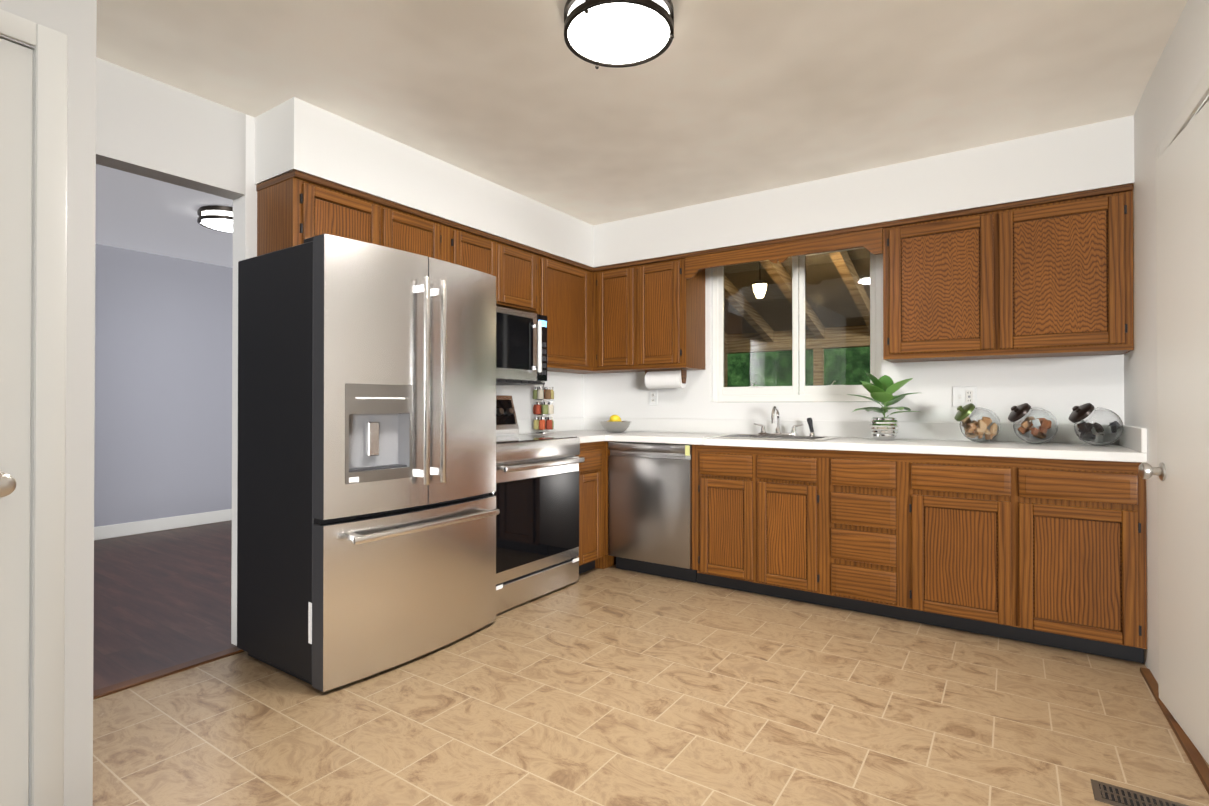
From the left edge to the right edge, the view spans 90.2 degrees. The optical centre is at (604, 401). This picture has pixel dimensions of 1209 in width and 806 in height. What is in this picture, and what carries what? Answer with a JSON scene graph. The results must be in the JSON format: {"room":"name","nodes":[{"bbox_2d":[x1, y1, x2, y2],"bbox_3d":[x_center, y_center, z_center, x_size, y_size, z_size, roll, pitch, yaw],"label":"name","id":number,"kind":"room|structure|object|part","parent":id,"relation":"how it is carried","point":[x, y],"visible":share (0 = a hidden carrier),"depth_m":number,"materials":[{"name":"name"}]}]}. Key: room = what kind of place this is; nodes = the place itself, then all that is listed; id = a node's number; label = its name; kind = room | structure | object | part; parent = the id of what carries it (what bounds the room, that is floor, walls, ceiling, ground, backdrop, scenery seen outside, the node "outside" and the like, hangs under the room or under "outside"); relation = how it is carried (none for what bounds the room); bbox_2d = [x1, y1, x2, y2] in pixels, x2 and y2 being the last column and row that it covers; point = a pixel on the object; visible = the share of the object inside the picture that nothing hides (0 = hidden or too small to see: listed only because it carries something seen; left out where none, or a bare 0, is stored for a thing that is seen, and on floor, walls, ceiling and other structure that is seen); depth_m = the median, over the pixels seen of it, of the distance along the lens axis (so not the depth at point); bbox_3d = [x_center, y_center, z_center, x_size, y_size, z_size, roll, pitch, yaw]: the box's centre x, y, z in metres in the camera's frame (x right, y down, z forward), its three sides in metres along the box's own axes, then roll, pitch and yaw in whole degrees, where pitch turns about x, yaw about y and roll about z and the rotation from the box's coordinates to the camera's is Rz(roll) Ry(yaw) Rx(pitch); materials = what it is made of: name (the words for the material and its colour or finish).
{"room":"kitchen","nodes":[
{"label":"kitchen","id":0,"kind":"room"},
{"bbox_2d":[0,0,96,805],"bbox_3d":[-2.375,-0.105,1.040,0.930,2.440,2.110,0,0,34],"label":"wall","id":1,"kind":"structure","parent":0,"point":[76,19],"depth_m":1.62,"materials":[{"name":"grey paint"}]},
{"bbox_2d":[0,38,32,805],"bbox_3d":[-1.701,0.097,1.246,0.036,2.015,0.754,0,0,34],"label":"closet door","id":2,"kind":"structure","parent":1,"relation":"in","point":[16,105],"depth_m":1.52,"materials":[{"name":"grey"}]},
{"bbox_2d":[0,471,15,497],"bbox_3d":[-1.486,0.203,1.472,0.065,0.066,0.066,0,0,34],"label":"door knob","id":3,"kind":"object","parent":2,"relation":"attached to","point":[7,484],"visible":1,"depth_m":1.47,"materials":[{"name":"silver metal"}]},
{"bbox_2d":[93,520,235,690],"bbox_3d":[-3.100,1.155,3.568,3.350,0.050,5.500,0,0,34],"label":"floor","id":4,"kind":"structure","parent":0,"point":[162,599],"depth_m":3.42,"materials":[{"name":"brown wood"}]},
{"bbox_2d":[94,57,1133,645],"bbox_3d":[-1.673,-0.095,2.683,6.955,2.440,5.620,0,0,34],"label":"wall","id":5,"kind":"structure","parent":0,"point":[166,393],"depth_m":3.56,"materials":[{"name":"white paint"}]},
{"bbox_2d":[94,509,231,540],"bbox_3d":[-4.482,1.080,4.502,0.015,0.110,5.480,0,0,34],"label":"baseboard","id":6,"kind":"structure","parent":5,"relation":"attached to","point":[181,521],"depth_m":5.32,"materials":[{"name":"white wood"}]},
{"bbox_2d":[256,170,395,255],"bbox_3d":[-1.334,-0.838,2.902,0.330,0.328,0.493,0,0,34],"label":"upper cabinet","id":7,"kind":"object","parent":5,"relation":"attached to","point":[294,206],"depth_m":2.74,"materials":[{"name":"brown wood"}]},
{"bbox_2d":[396,203,451,262],"bbox_3d":[-1.130,-0.836,3.204,0.330,0.328,0.471,0,0,34],"label":"upper cabinet","id":8,"kind":"object","parent":5,"relation":"attached to","point":[417,232],"depth_m":3.18,"materials":[{"name":"brown wood"}]},
{"bbox_2d":[452,222,507,306],"bbox_3d":[-0.873,-0.796,3.584,0.330,0.403,0.446,0,0,34],"label":"upper cabinet","id":9,"kind":"object","parent":5,"relation":"attached to","point":[472,248],"depth_m":3.54,"materials":[{"name":"brown wood"}]},
{"bbox_2d":[496,306,546,384],"bbox_3d":[-0.725,-0.337,3.698,0.444,0.445,0.756,0,0,34],"label":"over-the-range microwave","id":10,"kind":"object","parent":9,"relation":"attached to","point":[521,347],"visible":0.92,"depth_m":3.70,"materials":[{"name":"silver metal"}]},
{"bbox_2d":[500,240,543,313],"bbox_3d":[-0.683,-0.794,3.865,0.330,0.403,0.440,0,0,34],"label":"upper cabinet","id":11,"kind":"object","parent":5,"relation":"attached to","point":[525,263],"depth_m":3.85,"materials":[{"name":"brown wood"}]},
{"bbox_2d":[539,252,591,373],"bbox_3d":[-0.401,-0.612,4.282,0.330,0.763,0.567,0,0,34],"label":"upper cabinet","id":12,"kind":"object","parent":5,"relation":"attached to","point":[567,283],"depth_m":4.22,"materials":[{"name":"brown wood"}]},
{"bbox_2d":[592,260,655,373],"bbox_3d":[0.180,-0.611,4.479,0.451,0.763,0.330,0,0,34],"label":"upper cabinet","id":13,"kind":"object","parent":5,"relation":"attached to","point":[617,289],"depth_m":4.34,"materials":[{"name":"brown wood"}]},
{"bbox_2d":[649,390,656,405],"bbox_3d":[0.367,-0.029,4.544,0.072,0.116,0.009,0,0,34],"label":"electrical outlet","id":14,"kind":"object","parent":5,"relation":"attached to","point":[652,397],"visible":1,"depth_m":4.54,"materials":[{"name":"white plastic"}]},
{"bbox_2d":[644,253,704,370],"bbox_3d":[0.441,-0.612,4.302,0.458,0.763,0.330,0,0,34],"label":"upper cabinet","id":15,"kind":"object","parent":5,"relation":"attached to","point":[674,305],"depth_m":4.14,"materials":[{"name":"brown wood"}]},
{"bbox_2d":[645,369,686,388],"bbox_3d":[0.437,-0.162,4.299,0.300,0.133,0.124,0,0,34],"label":"paper towel holder","id":16,"kind":"object","parent":15,"relation":"attached to","point":[664,379],"visible":1,"depth_m":4.24,"materials":[{"name":"white paper"}]},
{"bbox_2d":[685,228,882,278],"bbox_3d":[1.050,-0.897,3.708,1.216,0.140,0.020,0,0,34],"label":"valance","id":17,"kind":"object","parent":15,"relation":"attached to","point":[871,241],"visible":1,"depth_m":3.65,"materials":[{"name":"brown wood"}]},
{"bbox_2d":[713,247,880,401],"bbox_3d":[1.255,-0.517,4.031,1.116,1.036,0.082,0,0,34],"label":"window","id":18,"kind":"structure","parent":5,"relation":"in","point":[832,392],"depth_m":4.00,"materials":[{"name":"white plastic"}]},
{"bbox_2d":[880,202,1015,362],"bbox_3d":[1.890,-0.618,3.323,0.601,0.763,0.330,0,0,34],"label":"upper cabinet","id":19,"kind":"object","parent":5,"relation":"attached to","point":[949,278],"depth_m":3.18,"materials":[{"name":"brown wood"}]},
{"bbox_2d":[953,386,976,406],"bbox_3d":[2.039,-0.029,3.410,0.118,0.116,0.015,0,0,34],"label":"outlet","id":20,"kind":"object","parent":5,"relation":"attached to","point":[963,396],"visible":0.98,"depth_m":3.41,"materials":[{"name":"white plastic"}]},
{"bbox_2d":[1016,183,1133,357],"bbox_3d":[2.271,-0.619,3.065,0.600,0.763,0.330,0,0,34],"label":"upper cabinet","id":21,"kind":"object","parent":5,"relation":"attached to","point":[1050,276],"depth_m":2.89,"materials":[{"name":"brown wood"}]},
{"bbox_2d":[95,0,1187,267],"bbox_3d":[-1.603,-1.341,2.570,6.965,0.050,5.500,0,0,34],"label":"ceiling","id":22,"kind":"structure","parent":0,"point":[721,100],"depth_m":2.49,"materials":[{"name":"paint"}]},
{"bbox_2d":[197,205,232,232],"bbox_3d":[-2.602,-1.254,4.186,0.380,0.103,0.381,0,0,34],"label":"light","id":23,"kind":"object","parent":22,"relation":"attached to","point":[216,217],"visible":0.42,"depth_m":4.03,"materials":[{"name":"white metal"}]},
{"bbox_2d":[564,0,673,68],"bbox_3d":[0.047,-1.267,2.033,0.370,0.103,0.371,0,0,34],"label":"kitchen ceiling light","id":24,"kind":"object","parent":22,"relation":"attached to","point":[616,33],"visible":1,"depth_m":1.99,"materials":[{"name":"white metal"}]},
{"bbox_2d":[93,564,1208,805],"bbox_3d":[-0.215,1.143,1.618,3.615,0.050,5.500,0,0,34],"label":"floor","id":25,"kind":"structure","parent":0,"point":[609,686],"depth_m":2.12,"materials":[{"name":"beige tile"}]},
{"bbox_2d":[93,646,243,699],"bbox_3d":[-1.857,1.117,2.420,0.065,0.012,0.760,0,0,34],"label":"threshold","id":26,"kind":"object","parent":25,"relation":"on","point":[108,690],"depth_m":2.47,"materials":[{"name":"brown wood"}]},
{"bbox_2d":[237,234,498,691],"bbox_3d":[-1.055,0.237,2.845,0.785,1.777,0.927,0,0,34],"label":"fridge","id":27,"kind":"object","parent":25,"relation":"on","point":[367,511],"visible":1,"depth_m":2.52,"materials":[{"name":"silver metal"}]},
{"bbox_2d":[488,395,584,613],"bbox_3d":[-0.600,0.543,3.608,0.692,1.175,0.756,0,0,34],"label":"range","id":28,"kind":"object","parent":25,"relation":"on","point":[536,493],"visible":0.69,"depth_m":3.44,"materials":[{"name":"silver metal"}]},
{"bbox_2d":[575,441,606,573],"bbox_3d":[-0.341,0.699,4.095,0.630,0.868,0.333,0,0,34],"label":"base cabinet","id":29,"kind":"object","parent":25,"relation":"on","point":[592,472],"depth_m":3.95,"materials":[{"name":"brown wood"}]},
{"bbox_2d":[607,441,616,567],"bbox_3d":[-0.070,0.701,4.477,0.651,0.868,0.597,0,0,34],"label":"base cabinet","id":30,"kind":"object","parent":25,"relation":"on","point":[611,560],"depth_m":4.06,"materials":[{"name":"brown wood"}]},
{"bbox_2d":[517,417,1146,462],"bbox_3d":[0.958,0.189,3.581,3.359,0.142,0.937,0,0,34],"label":"countertop","id":31,"kind":"structure","parent":30,"relation":"on","point":[1065,442],"depth_m":3.47,"materials":[{"name":"white laminate"}]},
{"bbox_2d":[532,384,554,433],"bbox_3d":[-0.428,0.043,4.225,0.156,0.360,0.156,0,0,34],"label":"spice rack","id":32,"kind":"object","parent":31,"relation":"on","point":[543,408],"visible":0.98,"depth_m":4.17,"materials":[{"name":"multicoloured glass"}]},
{"bbox_2d":[600,415,631,432],"bbox_3d":[0.082,0.159,4.398,0.236,0.130,0.236,0,0,34],"label":"fruit bowl","id":33,"kind":"object","parent":31,"relation":"on","point":[614,424],"visible":1,"depth_m":4.33,"materials":[{"name":"white ceramic"}]},
{"bbox_2d":[704,433,840,440],"bbox_3d":[1.035,0.235,3.700,0.690,0.044,0.510,0,0,34],"label":"sink","id":34,"kind":"object","parent":31,"relation":"in","point":[777,437],"visible":0.54,"depth_m":3.75,"materials":[{"name":"silver metal"}]},
{"bbox_2d":[754,406,815,435],"bbox_3d":[1.128,0.119,3.836,0.396,0.186,0.151,0,0,34],"label":"faucet","id":35,"kind":"object","parent":31,"relation":"on","point":[778,430],"visible":1,"depth_m":3.84,"materials":[{"name":"silver metal"}]},
{"bbox_2d":[847,372,918,439],"bbox_3d":[1.595,0.022,3.451,0.416,0.392,0.397,0,0,34],"label":"plant","id":36,"kind":"object","parent":31,"relation":"on","point":[883,389],"visible":0.98,"depth_m":3.41,"materials":[{"name":"green plant"}]},
{"bbox_2d":[954,403,1000,441],"bbox_3d":[1.989,0.112,3.212,0.210,0.210,0.187,0,0,34],"label":"jar","id":37,"kind":"object","parent":31,"relation":"on","point":[979,424],"visible":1,"depth_m":3.15,"materials":[{"name":"clear glass"}]},
{"bbox_2d":[1008,403,1057,443],"bbox_3d":[2.182,0.111,3.070,0.210,0.210,0.187,0,0,34],"label":"jar","id":38,"kind":"object","parent":31,"relation":"on","point":[1034,425],"visible":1,"depth_m":3.01,"materials":[{"name":"clear glass"}]},
{"bbox_2d":[1068,403,1123,445],"bbox_3d":[2.394,0.110,2.937,0.210,0.210,0.190,0,0,34],"label":"jar","id":39,"kind":"object","parent":31,"relation":"on","point":[1097,426],"visible":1,"depth_m":2.88,"materials":[{"name":"clear glass"}]},
{"bbox_2d":[608,442,696,582],"bbox_3d":[0.433,0.701,4.095,0.603,0.864,0.574,0,0,34],"label":"dishwasher","id":40,"kind":"object","parent":25,"relation":"on","point":[649,508],"visible":0.81,"depth_m":3.85,"materials":[{"name":"grey metal"}]},
{"bbox_2d":[692,445,766,594],"bbox_3d":[0.893,0.697,3.813,0.473,0.868,0.619,0,0,34],"label":"base cabinet","id":41,"kind":"object","parent":25,"relation":"on","point":[729,483],"depth_m":3.56,"materials":[{"name":"brown wood"}]},
{"bbox_2d":[767,448,826,605],"bbox_3d":[1.167,0.696,3.628,0.451,0.868,0.619,0,0,34],"label":"base cabinet","id":42,"kind":"object","parent":25,"relation":"on","point":[796,478],"depth_m":3.34,"materials":[{"name":"brown wood"}]},
{"bbox_2d":[827,450,906,620],"bbox_3d":[1.515,0.695,3.393,0.390,0.868,0.619,0,0,34],"label":"base cabinet","id":43,"kind":"object","parent":25,"relation":"on","point":[867,491],"depth_m":3.13,"materials":[{"name":"brown wood"}]},
{"bbox_2d":[907,453,1038,643],"bbox_3d":[1.897,0.693,3.135,0.531,0.868,0.619,0,0,34],"label":"base cabinet","id":44,"kind":"object","parent":25,"relation":"on","point":[973,521],"depth_m":2.87,"materials":[{"name":"brown wood"}]},
{"bbox_2d":[1035,458,1146,662],"bbox_3d":[2.222,0.692,2.915,0.523,0.868,0.619,0,0,34],"label":"base cabinet","id":45,"kind":"object","parent":25,"relation":"on","point":[1047,552],"depth_m":2.62,"materials":[{"name":"brown wood"}]},
{"bbox_2d":[1090,779,1188,805],"bbox_3d":[1.513,1.115,1.665,0.255,0.006,0.112,0,0,34],"label":"floor vent","id":46,"kind":"object","parent":25,"relation":"in","point":[1107,793],"visible":1,"depth_m":1.70,"materials":[{"name":"brown metal"}]},
{"bbox_2d":[1124,0,1208,682],"bbox_3d":[1.174,-0.107,0.688,0.234,2.440,5.499,0,0,34],"label":"wall","id":47,"kind":"structure","parent":0,"point":[1182,66],"depth_m":2.44,"materials":[{"name":"grey paint"}]},
{"bbox_2d":[0,9,1208,805],"bbox_3d":[0.103,0.072,1.550,4.247,2.092,0.691,0,0,-11],"label":"door frame","id":48,"kind":"structure","parent":47,"relation":"attached to","point":[50,45],"depth_m":1.56,"materials":[{"name":"grey wood"}]},
{"bbox_2d":[1138,101,1208,763],"bbox_3d":[1.837,0.097,1.908,0.192,2.006,0.817,0,0,29],"label":"door","id":49,"kind":"structure","parent":47,"relation":"in","point":[1182,216],"depth_m":2.00,"materials":[{"name":"white"}]},
{"bbox_3d":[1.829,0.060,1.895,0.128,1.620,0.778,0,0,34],"label":"side door knob","id":50,"kind":"part","parent":49,"relation":"part of","materials":[{"name":"silver metal"}]},
{"bbox_2d":[1140,667,1208,793],"bbox_3d":[1.802,1.111,1.813,0.067,0.018,1.633,0,0,34],"label":"baseboard","id":51,"kind":"structure","parent":47,"relation":"attached to","point":[1201,768],"depth_m":1.98,"materials":[{"name":"brown"}]},
{"label":"outside","id":52,"kind":"structure","parent":0,"visible":0},
{"bbox_2d":[727,347,869,394],"bbox_3d":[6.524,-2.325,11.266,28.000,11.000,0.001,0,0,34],"label":"trees","id":53,"kind":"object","parent":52,"point":[788,368],"depth_m":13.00,"materials":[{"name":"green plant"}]},
{"bbox_3d":[2.330,0.591,5.490,8.500,0.100,3.440,0,0,34],"label":"floor","id":54,"kind":"structure","parent":52,"visible":0},
{"bbox_2d":[724,325,869,386],"bbox_3d":[2.344,-0.359,5.516,8.700,3.000,3.490,0,0,34],"label":"posts","id":55,"kind":"object","parent":54,"relation":"on","point":[862,328],"depth_m":7.32,"materials":[{"name":"brown wood"}]},
{"bbox_2d":[724,248,869,344],"bbox_3d":[2.330,-1.274,5.500,8.500,1.070,3.440,0,0,34],"label":"roof","id":56,"kind":"structure","parent":55,"relation":"on","point":[738,318],"depth_m":6.44,"materials":[{"name":"brown wood"}]},
{"bbox_2d":[752,262,767,297],"bbox_3d":[1.455,-1.228,5.633,0.145,0.520,0.144,0,0,34],"label":"pendant lantern","id":57,"kind":"object","parent":56,"relation":"hanging from","point":[760,282],"depth_m":5.59,"materials":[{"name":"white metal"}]}
]}

